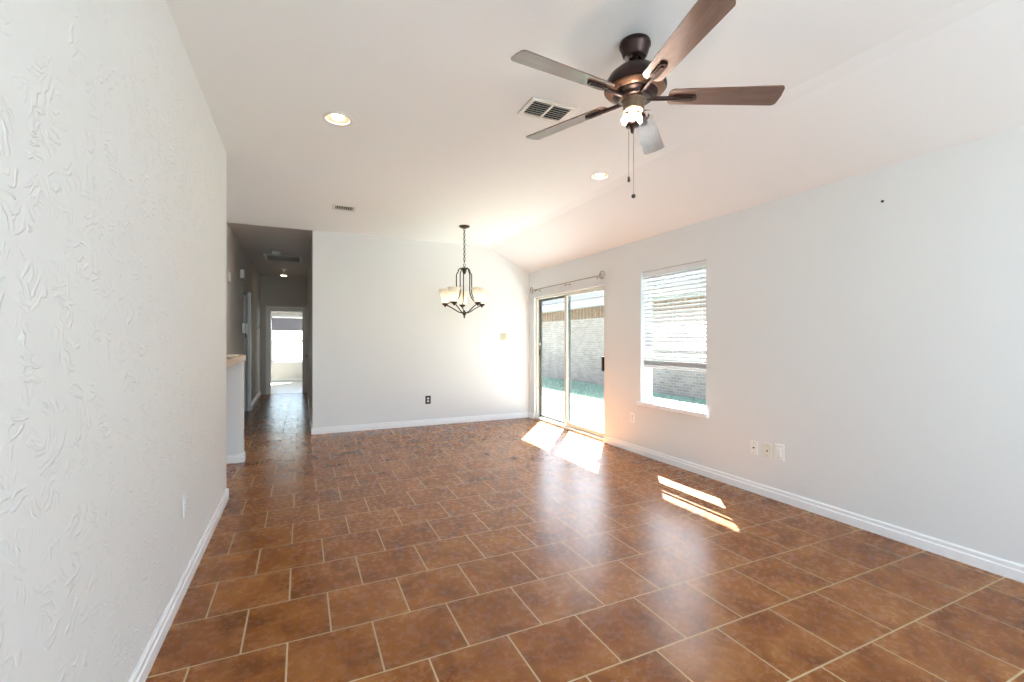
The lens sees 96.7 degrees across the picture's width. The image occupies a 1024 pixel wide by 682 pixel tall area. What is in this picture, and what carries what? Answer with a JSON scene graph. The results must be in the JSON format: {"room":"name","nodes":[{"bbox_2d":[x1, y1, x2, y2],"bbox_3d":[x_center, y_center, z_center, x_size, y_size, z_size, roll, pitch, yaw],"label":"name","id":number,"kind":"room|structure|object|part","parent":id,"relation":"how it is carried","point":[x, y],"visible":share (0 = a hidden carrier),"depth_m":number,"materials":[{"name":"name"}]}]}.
{"room":"empty living room","nodes":[
{"label":"empty living room","id":0,"kind":"room"},
{"bbox_2d":[0,0,225,681],"bbox_3d":[-0.951,-0.120,0.590,0.120,2.840,6.870,0,0,-25],"label":"wall","id":1,"kind":"structure","parent":0,"point":[113,153],"depth_m":1.40,"materials":[{"name":"white paint"}]},
{"bbox_2d":[129,489,228,681],"bbox_3d":[-0.889,1.255,0.618,0.016,0.090,6.870,0,0,-25],"label":"baseboard","id":2,"kind":"structure","parent":1,"relation":"attached to","point":[141,672],"depth_m":2.15,"materials":[{"name":"white paint"}]},
{"bbox_2d":[183,492,186,517],"bbox_3d":[-1.715,0.860,2.390,0.009,0.115,0.070,0,0,-25],"label":"outlet","id":3,"kind":"object","parent":1,"relation":"attached to","point":[185,494],"visible":1,"depth_m":2.38,"materials":[{"name":"white paint"}]},
{"bbox_2d":[226,361,243,454],"bbox_3d":[-3.318,0.762,4.761,0.884,1.076,0.120,0,0,-25],"label":"wall","id":4,"kind":"structure","parent":0,"point":[234,374],"depth_m":4.86,"materials":[{"name":"white paint"}]},
{"bbox_2d":[226,453,244,463],"bbox_3d":[-3.282,1.255,4.703,0.900,0.090,0.016,0,0,-25],"label":"baseboard","id":5,"kind":"structure","parent":4,"relation":"attached to","point":[234,458],"depth_m":4.85,"materials":[{"name":"white paint"}]},
{"bbox_2d":[226,355,245,366],"bbox_3d":[-2.990,0.189,4.290,0.684,0.070,1.560,0,0,-25],"label":"countertop","id":6,"kind":"structure","parent":4,"relation":"on","point":[230,361],"depth_m":4.28,"materials":[{"name":"beige stone"}]},
{"bbox_2d":[226,354,238,356],"bbox_3d":[-2.845,0.144,4.505,0.283,0.020,0.340,0,0,-25],"label":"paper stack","id":7,"kind":"object","parent":6,"relation":"on","point":[227,355],"visible":0.4,"depth_m":4.44,"materials":[{"name":"white paper"}]},
{"bbox_2d":[226,222,259,410],"bbox_3d":[-4.965,-0.145,8.428,0.120,2.890,5.630,0,0,-25],"label":"wall","id":8,"kind":"structure","parent":0,"point":[237,290],"depth_m":7.71,"materials":[{"name":"grey paint"}]},
{"bbox_2d":[240,269,244,278],"bbox_3d":[-4.445,-1.100,7.518,0.058,0.140,0.180,0,0,-25],"label":"door chime","id":9,"kind":"object","parent":8,"relation":"attached to","point":[242,272],"visible":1,"depth_m":7.44,"materials":[{"name":"white plastic"}]},
{"bbox_2d":[242,323,247,337],"bbox_3d":[-4.528,-0.176,7.716,0.075,0.249,0.090,0,0,-25],"label":"phone","id":10,"kind":"object","parent":8,"relation":"attached to","point":[244,326],"visible":1,"depth_m":7.69,"materials":[{"name":"white plastic"}]},
{"bbox_2d":[247,293,250,410],"bbox_3d":[-4.906,0.200,8.484,0.075,2.200,0.080,0,0,-25],"label":"door frame","id":11,"kind":"structure","parent":8,"relation":"attached to","point":[249,294],"depth_m":8.45,"materials":[{"name":"white paint"}]},
{"bbox_2d":[251,391,260,406],"bbox_3d":[-5.509,1.255,9.763,0.016,0.090,2.750,0,0,-25],"label":"baseboard","id":12,"kind":"structure","parent":8,"relation":"attached to","point":[253,401],"depth_m":9.77,"materials":[{"name":"white paint"}]},
{"bbox_2d":[227,222,311,277],"bbox_3d":[-5.075,-1.640,10.555,7.670,0.100,9.580,0,0,-25],"label":"ceiling","id":13,"kind":"structure","parent":0,"point":[257,241],"depth_m":7.66,"materials":[{"name":"grey paint"}]},
{"bbox_2d":[272,251,280,254],"bbox_3d":[-4.211,-1.564,8.133,0.144,0.052,0.144,0,0,-25],"label":"smoke detector","id":14,"kind":"object","parent":13,"relation":"attached to","point":[273,252],"visible":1,"depth_m":8.08,"materials":[{"name":"white plastic"}]},
{"bbox_2d":[264,254,301,261],"bbox_3d":[-4.388,-1.585,8.740,0.630,0.011,0.650,0,0,-25],"label":"ceiling vent","id":15,"kind":"object","parent":13,"relation":"in","point":[267,256],"visible":1,"depth_m":8.72,"materials":[{"name":"white metal"}]},
{"bbox_2d":[260,275,307,394],"bbox_3d":[-5.757,-0.145,11.230,5.000,2.890,0.120,0,0,-25],"label":"wall","id":16,"kind":"structure","parent":0,"point":[274,290],"depth_m":11.14,"materials":[{"name":"grey paint"}]},
{"bbox_2d":[266,306,306,394],"bbox_3d":[-5.595,0.225,11.301,0.905,2.150,0.148,0,0,-25],"label":"door frame","id":17,"kind":"structure","parent":16,"relation":"attached to","point":[269,309],"depth_m":11.23,"materials":[{"name":"white paint"}]},
{"bbox_2d":[271,311,301,378],"bbox_3d":[-6.563,-0.145,12.967,5.200,2.890,3.950,0,0,-25],"label":"wall","id":18,"kind":"structure","parent":0,"point":[278,370],"depth_m":14.65,"materials":[{"name":"grey paint"}]},
{"bbox_2d":[271,317,301,362],"bbox_3d":[-7.148,-0.055,14.752,1.220,1.510,0.140,0,0,-25],"label":"window","id":19,"kind":"structure","parent":18,"relation":"in","point":[272,340],"depth_m":14.61,"materials":[{"name":"plastic"}]},
{"bbox_2d":[271,316,301,330],"bbox_3d":[-7.139,-0.570,14.734,1.150,0.480,0.040,0,0,-25],"label":"blind","id":20,"kind":"object","parent":19,"relation":"attached to","point":[293,323],"visible":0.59,"depth_m":14.68,"materials":[{"name":"plastic"}]},
{"bbox_3d":[-7.139,-0.339,14.734,1.140,0.018,0.028,0,0,-25],"label":"rail","id":21,"kind":"part","parent":20,"relation":"part of","materials":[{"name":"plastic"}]},
{"bbox_3d":[-7.135,0.685,14.725,1.220,0.030,0.080,0,0,-25],"label":"sill","id":22,"kind":"part","parent":19,"relation":"part of","materials":[{"name":"white paint"}]},
{"bbox_2d":[271,378,301,381],"bbox_3d":[-7.327,1.255,14.616,4.800,0.090,0.016,0,0,-25],"label":"baseboard","id":23,"kind":"structure","parent":18,"relation":"attached to","point":[289,379],"depth_m":14.65,"materials":[{"name":"white paint"}]},
{"bbox_2d":[308,230,312,425],"bbox_3d":[-3.931,-0.145,8.974,0.120,2.890,5.510,0,0,-25],"label":"wall","id":24,"kind":"structure","parent":0,"point":[310,269],"depth_m":7.08,"materials":[{"name":"grey paint"}]},
{"bbox_2d":[307,302,308,396],"bbox_3d":[-4.553,0.235,10.179,0.036,2.130,0.940,0,0,-25],"label":"door frame","id":25,"kind":"structure","parent":24,"relation":"attached to","point":[308,302],"depth_m":9.75,"materials":[{"name":"white paint"}]},
{"bbox_2d":[308,397,312,427],"bbox_3d":[-3.574,1.255,8.043,0.016,0.090,3.760,0,0,-25],"label":"baseboard","id":26,"kind":"structure","parent":24,"relation":"attached to","point":[308,397],"depth_m":7.75,"materials":[{"name":"white paint"}]},
{"bbox_2d":[313,231,528,427],"bbox_3d":[-1.266,-0.120,7.107,3.385,2.840,0.120,0,0,-25],"label":"wall","id":27,"kind":"structure","parent":0,"point":[385,340],"depth_m":6.91,"materials":[{"name":"white paint"}]},
{"bbox_2d":[311,412,528,434],"bbox_3d":[-1.245,1.255,7.042,3.401,0.090,0.016,0,0,-25],"label":"baseboard","id":28,"kind":"structure","parent":27,"relation":"attached to","point":[360,427],"depth_m":6.93,"materials":[{"name":"white paint"}]},
{"bbox_2d":[425,396,430,403],"bbox_3d":[-1.295,0.908,7.022,0.085,0.125,0.009,0,0,-25],"label":"outlet","id":29,"kind":"object","parent":27,"relation":"attached to","point":[427,398],"visible":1,"depth_m":7.02,"materials":[{"name":"plastic"}]},
{"bbox_2d":[500,333,506,339],"bbox_3d":[-0.137,-0.075,7.552,0.116,0.116,0.025,0,0,-25],"label":"light switch","id":30,"kind":"object","parent":27,"relation":"attached to","point":[503,336],"visible":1,"depth_m":7.55,"materials":[{"name":"white plastic"}]},
{"bbox_2d":[145,381,1023,681],"bbox_3d":[-3.062,1.358,6.213,7.670,0.124,19.150,0,0,-25],"label":"floor","id":31,"kind":"structure","parent":0,"point":[528,549],"depth_m":2.49,"materials":[{"name":"tile"}]},
{"bbox_2d":[166,0,1023,272],"bbox_3d":[-1.048,-1.376,1.868,7.670,0.568,9.570,0,0,-25],"label":"ceiling","id":32,"kind":"structure","parent":0,"point":[433,93],"depth_m":2.81,"materials":[{"name":"white paint"}]},
{"bbox_2d":[322,112,352,125],"bbox_3d":[-1.207,-1.575,3.155,0.200,0.086,0.200,0,0,-25],"label":"recessed light","id":33,"kind":"object","parent":32,"relation":"in","point":[334,118],"visible":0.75,"depth_m":3.17,"materials":[{"name":"white glass"}]},
{"bbox_3d":[-1.207,-1.576,3.155,0.086,0.084,0.086,0,0,-25],"label":"bulb","id":34,"kind":"part","parent":33,"relation":"part of","materials":[{"name":"beige glass"}]},
{"bbox_2d":[332,204,356,211],"bbox_3d":[-1.938,-1.535,5.257,0.255,0.011,0.210,0,0,-25],"label":"ceiling vent","id":35,"kind":"object","parent":32,"relation":"in","point":[335,206],"visible":1,"depth_m":5.25,"materials":[{"name":"white metal"}]},
{"bbox_2d":[439,225,487,317],"bbox_3d":[-0.625,-0.923,6.111,0.662,1.234,0.672,0,0,-25],"label":"chandelier","id":36,"kind":"object","parent":32,"relation":"hanging from","point":[455,294],"visible":1,"depth_m":6.07,"materials":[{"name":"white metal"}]},
{"bbox_3d":[-0.899,-0.597,6.124,0.176,0.186,0.176,0,0,-25],"label":"lamp shade","id":37,"kind":"part","parent":36,"relation":"part of","materials":[{"name":"white glass"}]},
{"bbox_3d":[-0.745,-0.597,5.858,0.176,0.186,0.176,0,0,-25],"label":"lamp shade","id":38,"kind":"part","parent":36,"relation":"part of","materials":[{"name":"white glass"}]},
{"bbox_3d":[-0.780,-0.674,6.112,0.247,0.613,0.015,0,0,6],"label":"arm","id":39,"kind":"part","parent":36,"relation":"part of","materials":[{"name":"brown metal"}]},
{"bbox_3d":[-0.696,-0.674,5.968,0.193,0.613,0.170,0,0,-25],"label":"arm","id":40,"kind":"part","parent":36,"relation":"part of","materials":[{"name":"brown metal"}]},
{"bbox_3d":[-0.668,-0.674,6.236,0.015,0.613,0.247,0,0,-12],"label":"arm","id":41,"kind":"part","parent":36,"relation":"part of","materials":[{"name":"brown metal"}]},
{"bbox_3d":[-0.693,-0.597,6.353,0.176,0.186,0.176,0,0,-25],"label":"lamp shade","id":42,"kind":"part","parent":36,"relation":"part of","materials":[{"name":"white glass"}]},
{"bbox_3d":[-0.639,-1.281,6.097,0.026,0.477,0.026,0,0,20],"label":"chain","id":43,"kind":"part","parent":36,"relation":"part of","materials":[{"name":"brown metal"}]},
{"bbox_3d":[-0.533,-0.674,6.002,0.247,0.613,0.015,0,0,42],"label":"arm","id":44,"kind":"part","parent":36,"relation":"part of","materials":[{"name":"brown metal"}]},
{"bbox_3d":[-0.516,-0.674,6.168,0.247,0.613,0.015,0,0,-30],"label":"arm","id":45,"kind":"part","parent":36,"relation":"part of","materials":[{"name":"brown metal"}]},
{"bbox_3d":[-0.444,-0.597,5.921,0.176,0.186,0.176,0,0,-25],"label":"lamp shade","id":46,"kind":"part","parent":36,"relation":"part of","materials":[{"name":"white glass"}]},
{"bbox_3d":[-0.412,-0.597,6.228,0.176,0.186,0.176,0,0,-25],"label":"lamp shade","id":47,"kind":"part","parent":36,"relation":"part of","materials":[{"name":"white glass"}]},
{"bbox_2d":[517,97,576,123],"bbox_3d":[0.233,-1.534,3.040,0.330,0.011,0.230,0,0,-25],"label":"ceiling vent","id":48,"kind":"object","parent":32,"relation":"in","point":[537,108],"visible":0.93,"depth_m":3.04,"materials":[{"name":"white metal"}]},
{"bbox_2d":[590,172,609,179],"bbox_3d":[0.821,-1.575,4.244,0.190,0.086,0.190,0,0,-25],"label":"recessed light","id":49,"kind":"object","parent":32,"relation":"in","point":[599,175],"visible":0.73,"depth_m":4.25,"materials":[{"name":"white glass"}]},
{"bbox_2d":[511,0,784,197],"bbox_3d":[0.602,-1.137,2.322,1.330,0.806,1.367,0,0,-25],"label":"ceiling fan","id":50,"kind":"object","parent":32,"relation":"hanging from","point":[638,81],"visible":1,"depth_m":2.26,"materials":[{"name":"brown wood"}]},
{"bbox_3d":[0.253,-1.263,2.139,0.544,0.006,0.132,0,12,-29],"label":"blade","id":51,"kind":"part","parent":50,"relation":"part of","materials":[{"name":"brown wood"}]},
{"bbox_3d":[0.317,-1.260,2.649,0.544,0.006,0.132,0,12,43],"label":"blade","id":52,"kind":"part","parent":50,"relation":"part of","materials":[{"name":"brown wood"}]},
{"bbox_3d":[0.504,-1.250,2.476,0.245,0.024,0.038,0,12,43],"label":"blade arm","id":53,"kind":"part","parent":50,"relation":"part of","materials":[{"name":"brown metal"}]},
{"bbox_3d":[0.475,-1.251,2.264,0.245,0.024,0.038,0,12,-29],"label":"blade arm","id":54,"kind":"part","parent":50,"relation":"part of","materials":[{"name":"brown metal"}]},
{"bbox_3d":[0.593,-1.155,2.374,0.041,0.053,0.042,0,0,-25],"label":"bulb","id":55,"kind":"part","parent":50,"relation":"part of","materials":[{"name":"beige glass"}]},
{"bbox_3d":[0.615,-1.155,2.314,0.041,0.053,0.042,0,0,-25],"label":"bulb","id":56,"kind":"part","parent":50,"relation":"part of","materials":[{"name":"beige glass"}]},
{"bbox_3d":[0.625,-0.930,2.339,0.004,0.370,0.005,0,0,-25],"label":"pull chain","id":57,"kind":"part","parent":50,"relation":"part of","materials":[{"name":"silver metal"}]},
{"bbox_3d":[0.656,-1.155,2.363,0.043,0.053,0.042,0,0,-25],"label":"bulb","id":58,"kind":"part","parent":50,"relation":"part of","materials":[{"name":"beige glass"}]},
{"bbox_3d":[0.714,-1.246,2.514,0.038,0.024,0.245,-13,-7,24],"label":"blade arm","id":59,"kind":"part","parent":50,"relation":"part of","materials":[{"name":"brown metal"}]},
{"bbox_3d":[0.821,-1.251,2.746,0.132,0.006,0.544,-13,-7,24],"label":"blade","id":60,"kind":"part","parent":50,"relation":"part of","materials":[{"name":"brown wood"}]},
{"bbox_3d":[0.668,-1.250,2.171,0.038,0.024,0.245,12,-2,-11],"label":"blade arm","id":61,"kind":"part","parent":50,"relation":"part of","materials":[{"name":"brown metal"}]},
{"bbox_3d":[0.815,-1.240,2.326,0.245,0.024,0.038,3,-12,7],"label":"blade arm","id":62,"kind":"part","parent":50,"relation":"part of","materials":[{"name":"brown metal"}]},
{"bbox_3d":[0.718,-1.260,1.921,0.132,0.006,0.544,12,-2,-11],"label":"blade","id":63,"kind":"part","parent":50,"relation":"part of","materials":[{"name":"brown wood"}]},
{"bbox_3d":[1.068,-1.236,2.296,0.544,0.006,0.132,3,-12,7],"label":"blade","id":64,"kind":"part","parent":50,"relation":"part of","materials":[{"name":"brown wood"}]},
{"bbox_2d":[529,126,1023,564],"bbox_3d":[2.313,0.070,3.574,0.137,2.460,9.540,0,0,-25],"label":"wall","id":65,"kind":"structure","parent":0,"point":[870,340],"depth_m":3.14,"materials":[{"name":"white paint"}]},
{"bbox_2d":[530,271,604,293],"bbox_3d":[0.765,-0.833,6.640,0.092,0.113,2.048,0,0,-25],"label":"curtain rod","id":66,"kind":"object","parent":65,"relation":"attached to","point":[599,275],"visible":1,"depth_m":6.42,"materials":[{"name":"silver metal"}]},
{"bbox_3d":[0.729,-0.833,6.626,0.014,0.015,1.830,0,0,-25],"label":"rod","id":67,"kind":"part","parent":66,"relation":"part of","materials":[{"name":"silver metal"}]},
{"bbox_2d":[534,286,603,441],"bbox_3d":[0.855,0.290,6.756,0.165,2.020,1.940,0,0,-25],"label":"door","id":68,"kind":"structure","parent":65,"relation":"in","point":[598,435],"depth_m":6.78,"materials":[{"name":"grey metal"}]},
{"bbox_3d":[0.667,0.285,7.192,0.030,1.950,0.930,0,0,-25],"label":"fixed panel","id":69,"kind":"part","parent":68,"relation":"part of","materials":[{"name":"clear glass"}]},
{"bbox_3d":[1.013,0.278,6.356,0.030,1.945,1.020,0,0,-25],"label":"sliding panel","id":70,"kind":"part","parent":68,"relation":"part of","materials":[{"name":"clear glass"}]},
{"bbox_3d":[1.182,0.295,5.912,0.039,0.190,0.023,0,0,-25],"label":"handle","id":71,"kind":"part","parent":68,"relation":"part of","materials":[{"name":"plastic"}]},
{"bbox_2d":[630,412,634,422],"bbox_3d":[1.414,0.900,5.340,0.009,0.116,0.072,0,0,-25],"label":"wall outlet","id":72,"kind":"object","parent":65,"relation":"attached to","point":[632,415],"visible":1,"depth_m":5.33,"materials":[{"name":"white plastic"}]},
{"bbox_2d":[637,279,708,417],"bbox_3d":[1.731,-0.029,4.823,0.193,1.532,1.005,0,0,-25],"label":"window","id":73,"kind":"structure","parent":65,"relation":"in","point":[697,410],"depth_m":4.88,"materials":[{"name":"plastic"}]},
{"bbox_3d":[1.712,0.715,4.814,0.153,0.044,1.005,0,0,-25],"label":"sill","id":74,"kind":"part","parent":73,"relation":"part of","materials":[{"name":"white paint"}]},
{"bbox_2d":[643,260,705,371],"bbox_3d":[1.717,-0.241,4.816,0.074,1.083,0.909,0,0,-25],"label":"window blind","id":75,"kind":"object","parent":73,"relation":"attached to","point":[690,365],"visible":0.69,"depth_m":4.76,"materials":[{"name":"plastic"}]},
{"bbox_3d":[1.723,0.289,4.819,0.052,0.022,0.901,0,0,-25],"label":"rail","id":76,"kind":"part","parent":75,"relation":"part of","materials":[{"name":"white plastic"}]},
{"bbox_3d":[1.867,-0.223,4.508,0.056,1.025,0.002,0,0,-25],"label":"ladder cord","id":77,"kind":"part","parent":75,"relation":"part of","materials":[{"name":"fabric"}]},
{"bbox_2d":[750,440,757,454],"bbox_3d":[2.074,0.915,3.907,0.017,0.116,0.072,0,0,-25],"label":"wall jack","id":78,"kind":"object","parent":65,"relation":"attached to","point":[753,444],"visible":1,"depth_m":3.90,"materials":[{"name":"white plastic"}]},
{"bbox_2d":[763,443,771,457],"bbox_3d":[2.129,0.912,3.796,0.010,0.116,0.072,0,0,-25],"label":"plate","id":79,"kind":"object","parent":65,"relation":"attached to","point":[767,448],"visible":1,"depth_m":3.79,"materials":[{"name":"beige plastic"}]},
{"bbox_2d":[774,443,783,460],"bbox_3d":[2.172,0.904,3.702,0.011,0.128,0.082,0,0,-25],"label":"plate","id":80,"kind":"object","parent":65,"relation":"attached to","point":[778,448],"visible":1,"depth_m":3.70,"materials":[{"name":"white plastic"}]},
{"bbox_2d":[603,435,1023,582],"bbox_3d":[2.714,1.255,2.526,0.016,0.090,7.300,0,0,-25],"label":"baseboard","id":81,"kind":"structure","parent":65,"relation":"attached to","point":[1008,569],"depth_m":3.18,"materials":[{"name":"white paint"}]},
{"label":"outside","id":82,"kind":"structure","parent":0,"visible":0},
{"bbox_2d":[542,376,705,416],"bbox_3d":[5.763,1.460,12.592,10.950,0.080,30.000,0,0,-25],"label":"ground","id":83,"kind":"structure","parent":82,"point":[591,410],"depth_m":11.64,"materials":[{"name":"green plant"}]},
{"bbox_2d":[542,268,705,399],"bbox_3d":[6.966,-0.850,13.149,7.000,4.700,27.000,0,0,-25],"label":"house","id":84,"kind":"structure","parent":83,"relation":"on","point":[587,309],"depth_m":14.97,"materials":[{"name":"brick"}]},
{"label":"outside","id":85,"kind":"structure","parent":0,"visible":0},
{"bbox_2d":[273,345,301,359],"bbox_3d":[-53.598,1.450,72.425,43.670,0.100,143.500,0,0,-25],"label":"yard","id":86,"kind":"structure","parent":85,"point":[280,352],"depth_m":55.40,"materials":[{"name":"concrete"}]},
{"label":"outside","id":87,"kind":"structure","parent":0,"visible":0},
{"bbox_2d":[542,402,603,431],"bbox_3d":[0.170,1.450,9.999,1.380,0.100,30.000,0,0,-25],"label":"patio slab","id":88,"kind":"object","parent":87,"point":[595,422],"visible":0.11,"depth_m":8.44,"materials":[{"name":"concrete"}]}
]}

